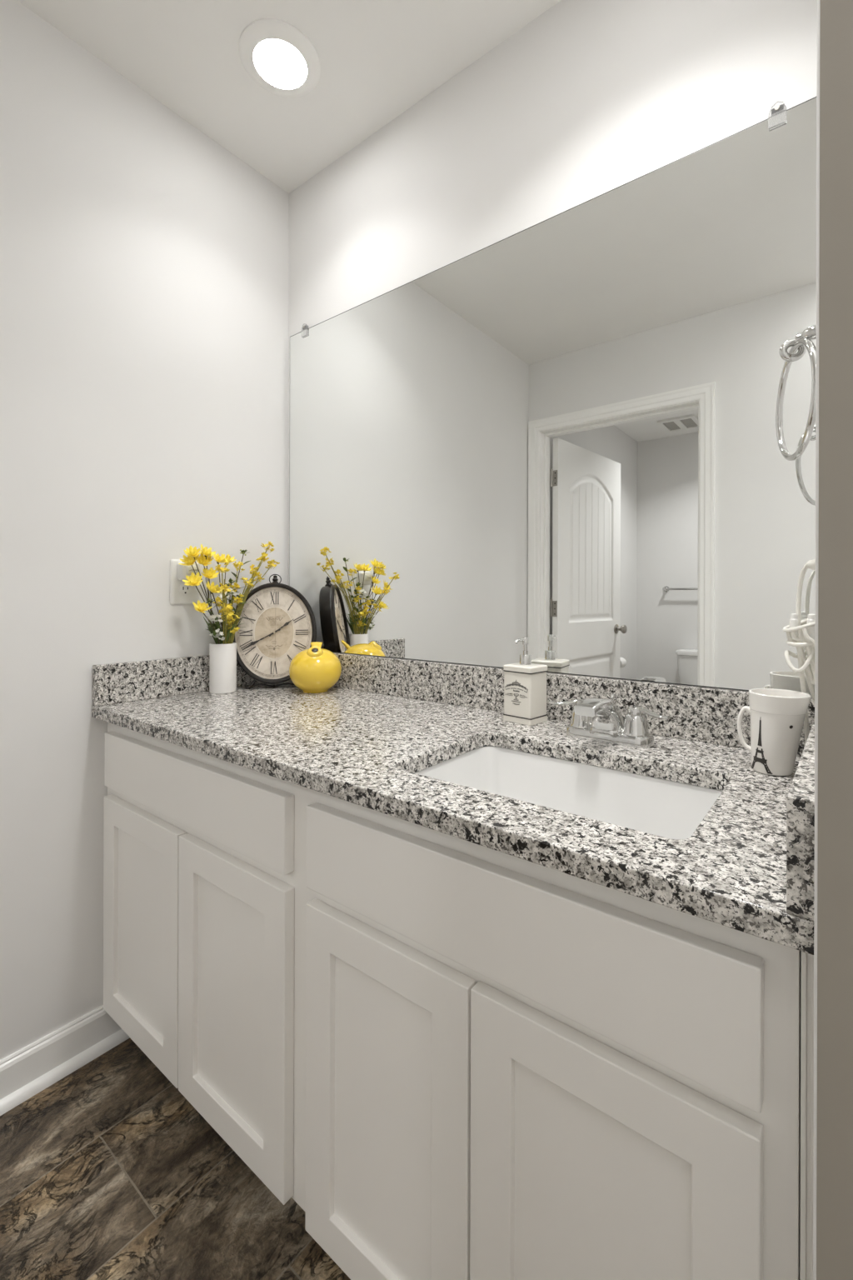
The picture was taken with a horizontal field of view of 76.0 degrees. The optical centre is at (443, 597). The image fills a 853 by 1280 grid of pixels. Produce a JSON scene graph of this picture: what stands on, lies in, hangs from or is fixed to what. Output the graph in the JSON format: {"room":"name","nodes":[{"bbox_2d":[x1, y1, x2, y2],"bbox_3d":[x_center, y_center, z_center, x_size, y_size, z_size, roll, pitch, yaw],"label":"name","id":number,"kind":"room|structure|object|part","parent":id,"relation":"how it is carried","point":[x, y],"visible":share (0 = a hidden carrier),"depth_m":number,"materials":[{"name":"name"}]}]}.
{"room":"bathroom","nodes":[
{"label":"bathroom","id":0,"kind":"room"},
{"bbox_2d":[0,0,289,1059],"bbox_3d":[-1.641,-0.110,0.405,0.120,2.440,3.818,0,0,37],"label":"wall","id":1,"kind":"structure","parent":0,"point":[144,262],"depth_m":1.33,"materials":[{"name":"paint"}]},
{"bbox_2d":[0,1005,129,1115],"bbox_3d":[-1.148,1.062,0.936,0.030,0.100,1.181,0,0,37],"label":"baseboard","id":2,"kind":"structure","parent":1,"relation":"attached to","point":[24,1073],"depth_m":1.26,"materials":[{"name":"white paint"}]},
{"bbox_2d":[170,559,198,604],"bbox_3d":[-0.718,-0.042,1.514,0.009,0.124,0.078,0,0,37],"label":"wall outlet","id":3,"kind":"object","parent":1,"relation":"attached to","point":[181,593],"visible":0.63,"depth_m":1.50,"materials":[{"name":"white plastic"}]},
{"bbox_2d":[179,585,191,594],"bbox_3d":[-0.716,-0.020,1.512,0.002,0.029,0.034,0,0,37],"label":"receptacle","id":4,"kind":"object","parent":3,"relation":"attached to","point":[183,589],"depth_m":1.51,"materials":[{"name":"white plastic"}]},
{"bbox_2d":[176,561,200,580],"bbox_3d":[-0.697,-0.072,1.503,0.039,0.050,0.056,0,0,37],"label":"plug","id":5,"kind":"object","parent":3,"relation":"attached to","point":[182,571],"visible":0.56,"depth_m":1.49,"materials":[{"name":"white plastic"}]},
{"bbox_2d":[185,565,199,574],"bbox_3d":[-0.686,-0.075,1.495,0.011,0.026,0.036,0,0,37],"label":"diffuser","id":6,"kind":"object","parent":5,"relation":"attached to","point":[189,569],"depth_m":1.49,"materials":[{"name":"white"}]},
{"bbox_2d":[0,1038,350,1279],"bbox_3d":[-0.561,1.163,-0.417,2.840,0.100,3.818,0,0,37],"label":"floor","id":7,"kind":"structure","parent":0,"point":[108,1171],"depth_m":1.02,"materials":[{"name":"tile"}]},
{"bbox_2d":[103,722,814,1279],"bbox_3d":[-0.101,0.705,1.125,1.464,0.819,0.558,0,0,37],"label":"vanity cabinet","id":8,"kind":"object","parent":7,"relation":"on","point":[460,1059],"visible":0.84,"depth_m":0.69,"materials":[{"name":"paint"}]},
{"bbox_3d":[-0.676,0.741,1.229,0.250,0.409,0.007,0,0,37],"label":"recessed panel","id":9,"kind":"part","parent":8,"relation":"part of","materials":[{"name":"paint"}]},
{"bbox_3d":[-0.679,0.741,1.226,0.358,0.516,0.020,0,0,37],"label":"cabinet door","id":10,"kind":"part","parent":8,"relation":"part of","materials":[{"name":"paint"}]},
{"bbox_3d":[-0.536,0.393,1.119,0.704,0.129,0.020,0,0,37],"label":"drawer","id":11,"kind":"part","parent":8,"relation":"part of","materials":[{"name":"paint"}]},
{"bbox_3d":[-0.392,0.742,1.013,0.240,0.409,0.007,0,0,37],"label":"recessed panel","id":12,"kind":"part","parent":8,"relation":"part of","materials":[{"name":"paint"}]},
{"bbox_3d":[-0.394,0.742,1.010,0.347,0.516,0.020,0,0,37],"label":"cabinet door","id":13,"kind":"part","parent":8,"relation":"part of","materials":[{"name":"paint"}]},
{"bbox_3d":[-0.087,0.744,0.782,0.204,0.411,0.007,0,0,37],"label":"recessed panel","id":14,"kind":"part","parent":8,"relation":"part of","materials":[{"name":"paint"}]},
{"bbox_3d":[-0.089,0.744,0.779,0.312,0.518,0.020,0,0,37],"label":"cabinet door","id":15,"kind":"part","parent":8,"relation":"part of","materials":[{"name":"paint"}]},
{"bbox_2d":[91,652,814,954],"bbox_3d":[-0.103,0.231,1.121,1.465,0.128,0.575,0,0,37],"label":"countertop","id":16,"kind":"structure","parent":8,"relation":"on","point":[748,867],"depth_m":0.94,"materials":[{"name":"grey stone"}]},
{"bbox_2d":[209,642,236,693],"bbox_3d":[-0.622,0.197,1.540,0.071,0.137,0.071,0,0,37],"label":"flower vase","id":17,"kind":"object","parent":16,"relation":"on","point":[222,657],"visible":0.9,"depth_m":1.51,"materials":[{"name":"white ceramic"}]},
{"bbox_2d":[179,544,216,641],"bbox_3d":[-0.648,0.054,1.472,0.063,0.398,0.118,0,0,37],"label":"flower","id":18,"kind":"object","parent":17,"relation":"in","point":[192,553],"visible":0.95,"depth_m":1.46,"materials":[{"name":"yellow plant"}]},
{"bbox_3d":[-0.648,0.069,1.493,0.021,0.368,0.090,0,0,24],"label":"stem","id":19,"kind":"part","parent":18,"relation":"part of","materials":[{"name":"brown"}]},
{"bbox_2d":[182,567,219,626],"bbox_3d":[-0.636,0.085,1.464,0.043,0.336,0.122,0,0,27],"label":"flower","id":20,"kind":"object","parent":17,"relation":"in","point":[193,580],"visible":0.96,"depth_m":1.45,"materials":[{"name":"yellow plant"}]},
{"bbox_3d":[-0.640,0.098,1.482,0.006,0.310,0.095,0,0,20],"label":"stem","id":21,"kind":"part","parent":20,"relation":"part of","materials":[{"name":"brown"}]},
{"bbox_2d":[192,600,219,644],"bbox_3d":[-0.628,0.130,1.468,0.046,0.246,0.092,0,0,33],"label":"flower","id":22,"kind":"object","parent":17,"relation":"in","point":[202,607],"visible":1,"depth_m":1.46,"materials":[{"name":"yellow plant"}]},
{"bbox_3d":[-0.632,0.144,1.486,0.005,0.219,0.069,0,0,20],"label":"stem","id":23,"kind":"part","parent":22,"relation":"part of","materials":[{"name":"brown"}]},
{"bbox_2d":[203,598,224,644],"bbox_3d":[-0.628,0.128,1.525,0.058,0.252,0.106,0,0,37],"label":"leafy sprig","id":24,"kind":"object","parent":17,"relation":"in","point":[207,601],"visible":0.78,"depth_m":1.50,"materials":[{"name":"green plant"}]},
{"bbox_2d":[205,580,224,644],"bbox_3d":[-0.610,0.104,1.487,0.040,0.298,0.075,0,0,21],"label":"flower","id":25,"kind":"object","parent":17,"relation":"in","point":[212,587],"visible":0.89,"depth_m":1.48,"materials":[{"name":"yellow plant"}]},
{"bbox_3d":[-0.619,0.119,1.501,0.005,0.269,0.055,0,0,13],"label":"stem","id":26,"kind":"part","parent":25,"relation":"part of","materials":[{"name":"brown"}]},
{"bbox_2d":[208,614,226,639],"bbox_3d":[-0.620,0.149,1.497,0.039,0.208,0.048,0,0,37],"label":"sprig","id":27,"kind":"object","parent":17,"relation":"in","point":[216,633],"visible":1,"depth_m":1.49,"materials":[{"name":"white plant"}]},
{"bbox_2d":[206,621,229,644],"bbox_3d":[-0.633,0.154,1.534,0.059,0.198,0.102,0,0,-17],"label":"leafy sprig","id":28,"kind":"object","parent":17,"relation":"in","point":[216,623],"visible":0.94,"depth_m":1.50,"materials":[{"name":"green plant"}]},
{"bbox_2d":[203,578,242,644],"bbox_3d":[-0.631,0.099,1.550,0.077,0.309,0.090,0,0,37],"label":"leafy sprig","id":29,"kind":"object","parent":17,"relation":"in","point":[230,581],"visible":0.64,"depth_m":1.54,"materials":[{"name":"green plant"}]},
{"bbox_2d":[215,562,233,644],"bbox_3d":[-0.587,0.081,1.462,0.043,0.345,0.129,0,0,-11],"label":"flower","id":30,"kind":"object","parent":17,"relation":"in","point":[224,587],"visible":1,"depth_m":1.46,"materials":[{"name":"yellow plant"}]},
{"bbox_3d":[-0.591,0.088,1.471,0.011,0.331,0.113,0,0,-20],"label":"stem","id":31,"kind":"part","parent":30,"relation":"part of","materials":[{"name":"green plant"}]},
{"bbox_2d":[213,553,236,644],"bbox_3d":[-0.614,0.064,1.525,0.044,0.378,0.076,0,0,15],"label":"flower","id":32,"kind":"object","parent":17,"relation":"in","point":[219,559],"visible":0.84,"depth_m":1.53,"materials":[{"name":"yellow plant"}]},
{"bbox_3d":[-0.621,0.077,1.530,0.008,0.352,0.029,0,0,13],"label":"stem","id":33,"kind":"part","parent":32,"relation":"part of","materials":[{"name":"brown"}]},
{"bbox_2d":[208,615,245,644],"bbox_3d":[-0.612,0.150,1.546,0.091,0.207,0.065,0,0,-9],"label":"leafy sprig","id":34,"kind":"object","parent":17,"relation":"in","point":[232,627],"visible":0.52,"depth_m":1.52,"materials":[{"name":"green plant"}]},
{"bbox_2d":[208,593,247,643],"bbox_3d":[-0.613,0.120,1.551,0.104,0.266,0.083,0,0,-17],"label":"leafy sprig","id":35,"kind":"object","parent":17,"relation":"in","point":[238,596],"visible":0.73,"depth_m":1.55,"materials":[{"name":"green plant"}]},
{"bbox_2d":[216,603,239,644],"bbox_3d":[-0.603,0.135,1.528,0.058,0.237,0.040,0,0,-40],"label":"flower","id":36,"kind":"object","parent":17,"relation":"in","point":[237,628],"visible":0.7,"depth_m":1.53,"materials":[{"name":"yellow plant"}]},
{"bbox_3d":[-0.602,0.143,1.529,0.024,0.221,0.014,0,0,-11],"label":"stem","id":37,"kind":"part","parent":36,"relation":"part of","materials":[{"name":"green plant"}]},
{"bbox_2d":[212,560,244,644],"bbox_3d":[-0.598,0.074,1.534,0.048,0.358,0.106,0,0,23],"label":"flower","id":38,"kind":"object","parent":17,"relation":"in","point":[217,598],"visible":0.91,"depth_m":1.53,"materials":[{"name":"yellow plant"}]},
{"bbox_3d":[-0.602,0.084,1.537,0.020,0.338,0.068,0,0,17],"label":"stem","id":39,"kind":"part","parent":38,"relation":"part of","materials":[{"name":"green plant"}]},
{"bbox_2d":[218,587,239,636],"bbox_3d":[-0.605,0.110,1.530,0.035,0.286,0.066,0,0,15],"label":"sprig","id":40,"kind":"object","parent":17,"relation":"in","point":[233,592],"visible":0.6,"depth_m":1.53,"materials":[{"name":"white plant"}]},
{"bbox_3d":[-0.608,0.118,1.532,0.014,0.271,0.034,0,0,26],"label":"stem","id":41,"kind":"part","parent":40,"relation":"part of","materials":[{"name":"green plant"}]},
{"bbox_2d":[214,549,249,639],"bbox_3d":[-0.617,0.057,1.566,0.090,0.394,0.088,0,0,10],"label":"leafy sprig","id":42,"kind":"object","parent":17,"relation":"in","point":[242,552],"visible":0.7,"depth_m":1.58,"materials":[{"name":"green"}]},
{"bbox_3d":[-0.600,0.064,1.569,0.002,0.378,0.055,0,0,37],"label":"stem","id":43,"kind":"part","parent":42,"relation":"part of","materials":[{"name":"brown"}]},
{"bbox_2d":[230,576,254,643],"bbox_3d":[-0.579,0.096,1.570,0.040,0.314,0.078,0,0,19],"label":"flower","id":44,"kind":"object","parent":17,"relation":"in","point":[239,599],"visible":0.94,"depth_m":1.56,"materials":[{"name":"yellow plant"}]},
{"bbox_3d":[-0.586,0.106,1.561,0.016,0.296,0.061,0,0,37],"label":"stem","id":45,"kind":"part","parent":44,"relation":"part of","materials":[{"name":"green plant"}]},
{"bbox_2d":[232,564,264,641],"bbox_3d":[-0.574,0.077,1.594,0.036,0.352,0.119,0,0,37],"label":"flower","id":46,"kind":"object","parent":17,"relation":"in","point":[252,568],"visible":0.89,"depth_m":1.61,"materials":[{"name":"yellow plant"}]},
{"bbox_2d":[232,540,279,643],"bbox_3d":[-0.567,0.041,1.621,0.044,0.425,0.168,0,0,37],"label":"flower","id":47,"kind":"object","parent":17,"relation":"in","point":[264,554],"visible":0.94,"depth_m":1.65,"materials":[{"name":"yellow plant"}]},
{"bbox_2d":[233,574,316,689],"bbox_3d":[-0.505,0.098,1.630,0.246,0.337,0.093,0,0,-14],"label":"clock","id":48,"kind":"object","parent":16,"relation":"on","point":[279,622],"visible":0.89,"depth_m":1.61,"materials":[{"name":"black metal"}]},
{"bbox_2d":[289,641,341,693],"bbox_3d":[-0.365,0.200,1.555,0.147,0.134,0.147,0,0,-11],"label":"vase","id":49,"kind":"object","parent":16,"relation":"on","point":[315,669],"visible":1,"depth_m":1.50,"materials":[{"name":"yellow ceramic"}]},
{"bbox_2d":[503,637,548,725],"bbox_3d":[0.177,0.177,1.186,0.074,0.182,0.071,0,0,44],"label":"soap dispenser","id":50,"kind":"object","parent":16,"relation":"on","point":[525,682],"visible":1,"depth_m":1.16,"materials":[{"name":"white ceramic"}]},
{"bbox_2d":[415,745,722,839],"bbox_3d":[0.176,0.370,0.846,0.477,0.146,0.322,0,0,37],"label":"undermount sink","id":51,"kind":"object","parent":16,"relation":"in","point":[658,807],"visible":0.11,"depth_m":0.96,"materials":[{"name":"white ceramic"}]},
{"bbox_2d":[549,693,670,748],"bbox_3d":[0.303,0.226,1.021,0.170,0.086,0.168,0,0,-8],"label":"faucet","id":52,"kind":"object","parent":16,"relation":"on","point":[596,719],"visible":1,"depth_m":0.99,"materials":[{"name":"silver metal"}]},
{"bbox_3d":[0.249,0.206,1.076,0.080,0.015,0.029,0,0,30],"label":"lever","id":53,"kind":"part","parent":52,"relation":"part of","materials":[{"name":"silver metal"}]},
{"bbox_3d":[0.271,0.232,1.064,0.049,0.037,0.049,0,0,37],"label":"handle","id":54,"kind":"part","parent":52,"relation":"part of","materials":[{"name":"silver metal"}]},
{"bbox_3d":[0.284,0.219,0.997,0.062,0.073,0.140,0,0,37],"label":"spout","id":55,"kind":"part","parent":52,"relation":"part of","materials":[{"name":"silver metal"}]},
{"bbox_3d":[0.312,0.259,1.033,0.164,0.019,0.054,0,0,37],"label":"plate","id":56,"kind":"part","parent":52,"relation":"part of","materials":[{"name":"silver metal"}]},
{"bbox_3d":[0.325,0.218,1.050,0.011,0.065,0.011,0,0,37],"label":"lift rod","id":57,"kind":"part","parent":52,"relation":"part of","materials":[{"name":"silver metal"}]},
{"bbox_3d":[0.352,0.232,1.002,0.049,0.037,0.049,0,0,37],"label":"handle","id":58,"kind":"part","parent":52,"relation":"part of","materials":[{"name":"silver metal"}]},
{"bbox_3d":[0.371,0.207,0.984,0.080,0.015,0.029,0,0,45],"label":"lever","id":59,"kind":"part","parent":52,"relation":"part of","materials":[{"name":"silver metal"}]},
{"bbox_2d":[736,688,810,775],"bbox_3d":[0.515,0.208,0.841,0.085,0.122,0.082,0,0,-9],"label":"coffee mug","id":60,"kind":"object","parent":16,"relation":"on","point":[777,716],"visible":1,"depth_m":0.82,"materials":[{"name":"white ceramic"}]},
{"bbox_3d":[0.478,0.207,0.867,0.023,0.071,0.009,0,0,33],"label":"handle","id":61,"kind":"part","parent":60,"relation":"part of","materials":[{"name":"white ceramic"}]},
{"bbox_2d":[751,719,772,774],"bbox_3d":[0.484,0.224,0.836,0.011,0.085,0.036,0,0,-23],"label":"print","id":62,"kind":"object","parent":60,"relation":"attached to","point":[762,729],"depth_m":0.83,"materials":[{"name":"grey paint"}]},
{"bbox_3d":[0.038,0.395,0.683,0.628,0.130,0.020,0,0,37],"label":"drawer","id":63,"kind":"part","parent":8,"relation":"part of","materials":[{"name":"paint"}]},
{"bbox_3d":[0.165,0.744,0.591,0.206,0.413,0.007,0,0,37],"label":"recessed panel","id":64,"kind":"part","parent":8,"relation":"part of","materials":[{"name":"paint"}]},
{"bbox_3d":[0.163,0.744,0.588,0.312,0.520,0.020,0,0,37],"label":"cabinet door","id":65,"kind":"part","parent":8,"relation":"part of","materials":[{"name":"paint"}]},
{"bbox_2d":[17,0,560,193],"bbox_3d":[-0.553,-1.377,-0.417,2.840,0.100,3.818,0,0,37],"label":"ceiling","id":66,"kind":"structure","parent":0,"point":[378,58],"depth_m":1.33,"materials":[{"name":"paint"}]},
{"bbox_2d":[239,18,320,97],"bbox_3d":[-0.402,-1.319,1.347,0.193,0.014,0.193,0,0,37],"label":"recessed light","id":67,"kind":"object","parent":66,"relation":"in","point":[276,54],"visible":1,"depth_m":1.33,"materials":[{"name":"white paint"}]},
{"bbox_2d":[287,0,817,697],"bbox_3d":[0.560,-0.103,1.056,2.600,2.440,0.120,0,0,37],"label":"wall","id":68,"kind":"structure","parent":0,"point":[587,99],"depth_m":1.24,"materials":[{"name":"paint"}]},
{"bbox_2d":[301,323,308,337],"bbox_3d":[-0.440,-0.848,1.733,0.027,0.041,0.012,0,0,37],"label":"mirror clip","id":69,"kind":"object","parent":68,"relation":"attached to","point":[304,328],"visible":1,"depth_m":1.73,"materials":[{"name":"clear plastic"}]},
{"bbox_2d":[290,652,814,756],"bbox_3d":[0.064,0.218,1.343,1.424,0.100,0.020,0,0,37],"label":"backsplash","id":70,"kind":"structure","parent":68,"relation":"attached to","point":[710,715],"depth_m":1.17,"materials":[{"name":"stone"}]},
{"bbox_2d":[289,96,816,696],"bbox_3d":[0.076,-0.341,1.344,1.450,1.015,0.005,0,0,37],"label":"wall mirror","id":71,"kind":"object","parent":68,"relation":"attached to","point":[559,434],"visible":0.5,"depth_m":1.16,"materials":[{"name":"silver mirror"}]},
{"bbox_2d":[768,101,786,129],"bbox_3d":[0.585,-0.845,0.956,0.027,0.041,0.012,0,0,37],"label":"mirror clip","id":72,"kind":"object","parent":68,"relation":"attached to","point":[777,115],"visible":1,"depth_m":0.95,"materials":[{"name":"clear plastic"}]},
{"bbox_2d":[813,0,852,1279],"bbox_3d":[0.515,-0.103,0.622,0.120,2.440,0.626,0,0,37],"label":"wall","id":73,"kind":"structure","parent":0,"point":[833,917],"depth_m":0.40,"materials":[{"name":"paint"}]},
{"bbox_2d":[775,325,816,460],"bbox_3d":[0.486,-0.277,0.742,0.052,0.179,0.155,0,0,5],"label":"towel ring","id":74,"kind":"object","parent":73,"relation":"attached to","point":[802,341],"visible":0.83,"depth_m":0.74,"materials":[{"name":"silver metal"}]},
{"bbox_3d":[0.481,-0.339,0.726,0.030,0.034,0.059,0,0,-14],"label":"post","id":75,"kind":"part","parent":74,"relation":"part of","materials":[{"name":"silver metal"}]},
{"bbox_2d":[782,559,815,743],"bbox_3d":[0.565,0.101,0.847,0.042,0.325,0.067,0,0,-31],"label":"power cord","id":76,"kind":"object","parent":73,"relation":"attached to","point":[797,638],"visible":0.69,"depth_m":0.85,"materials":[{"name":"white plastic"}]}
]}

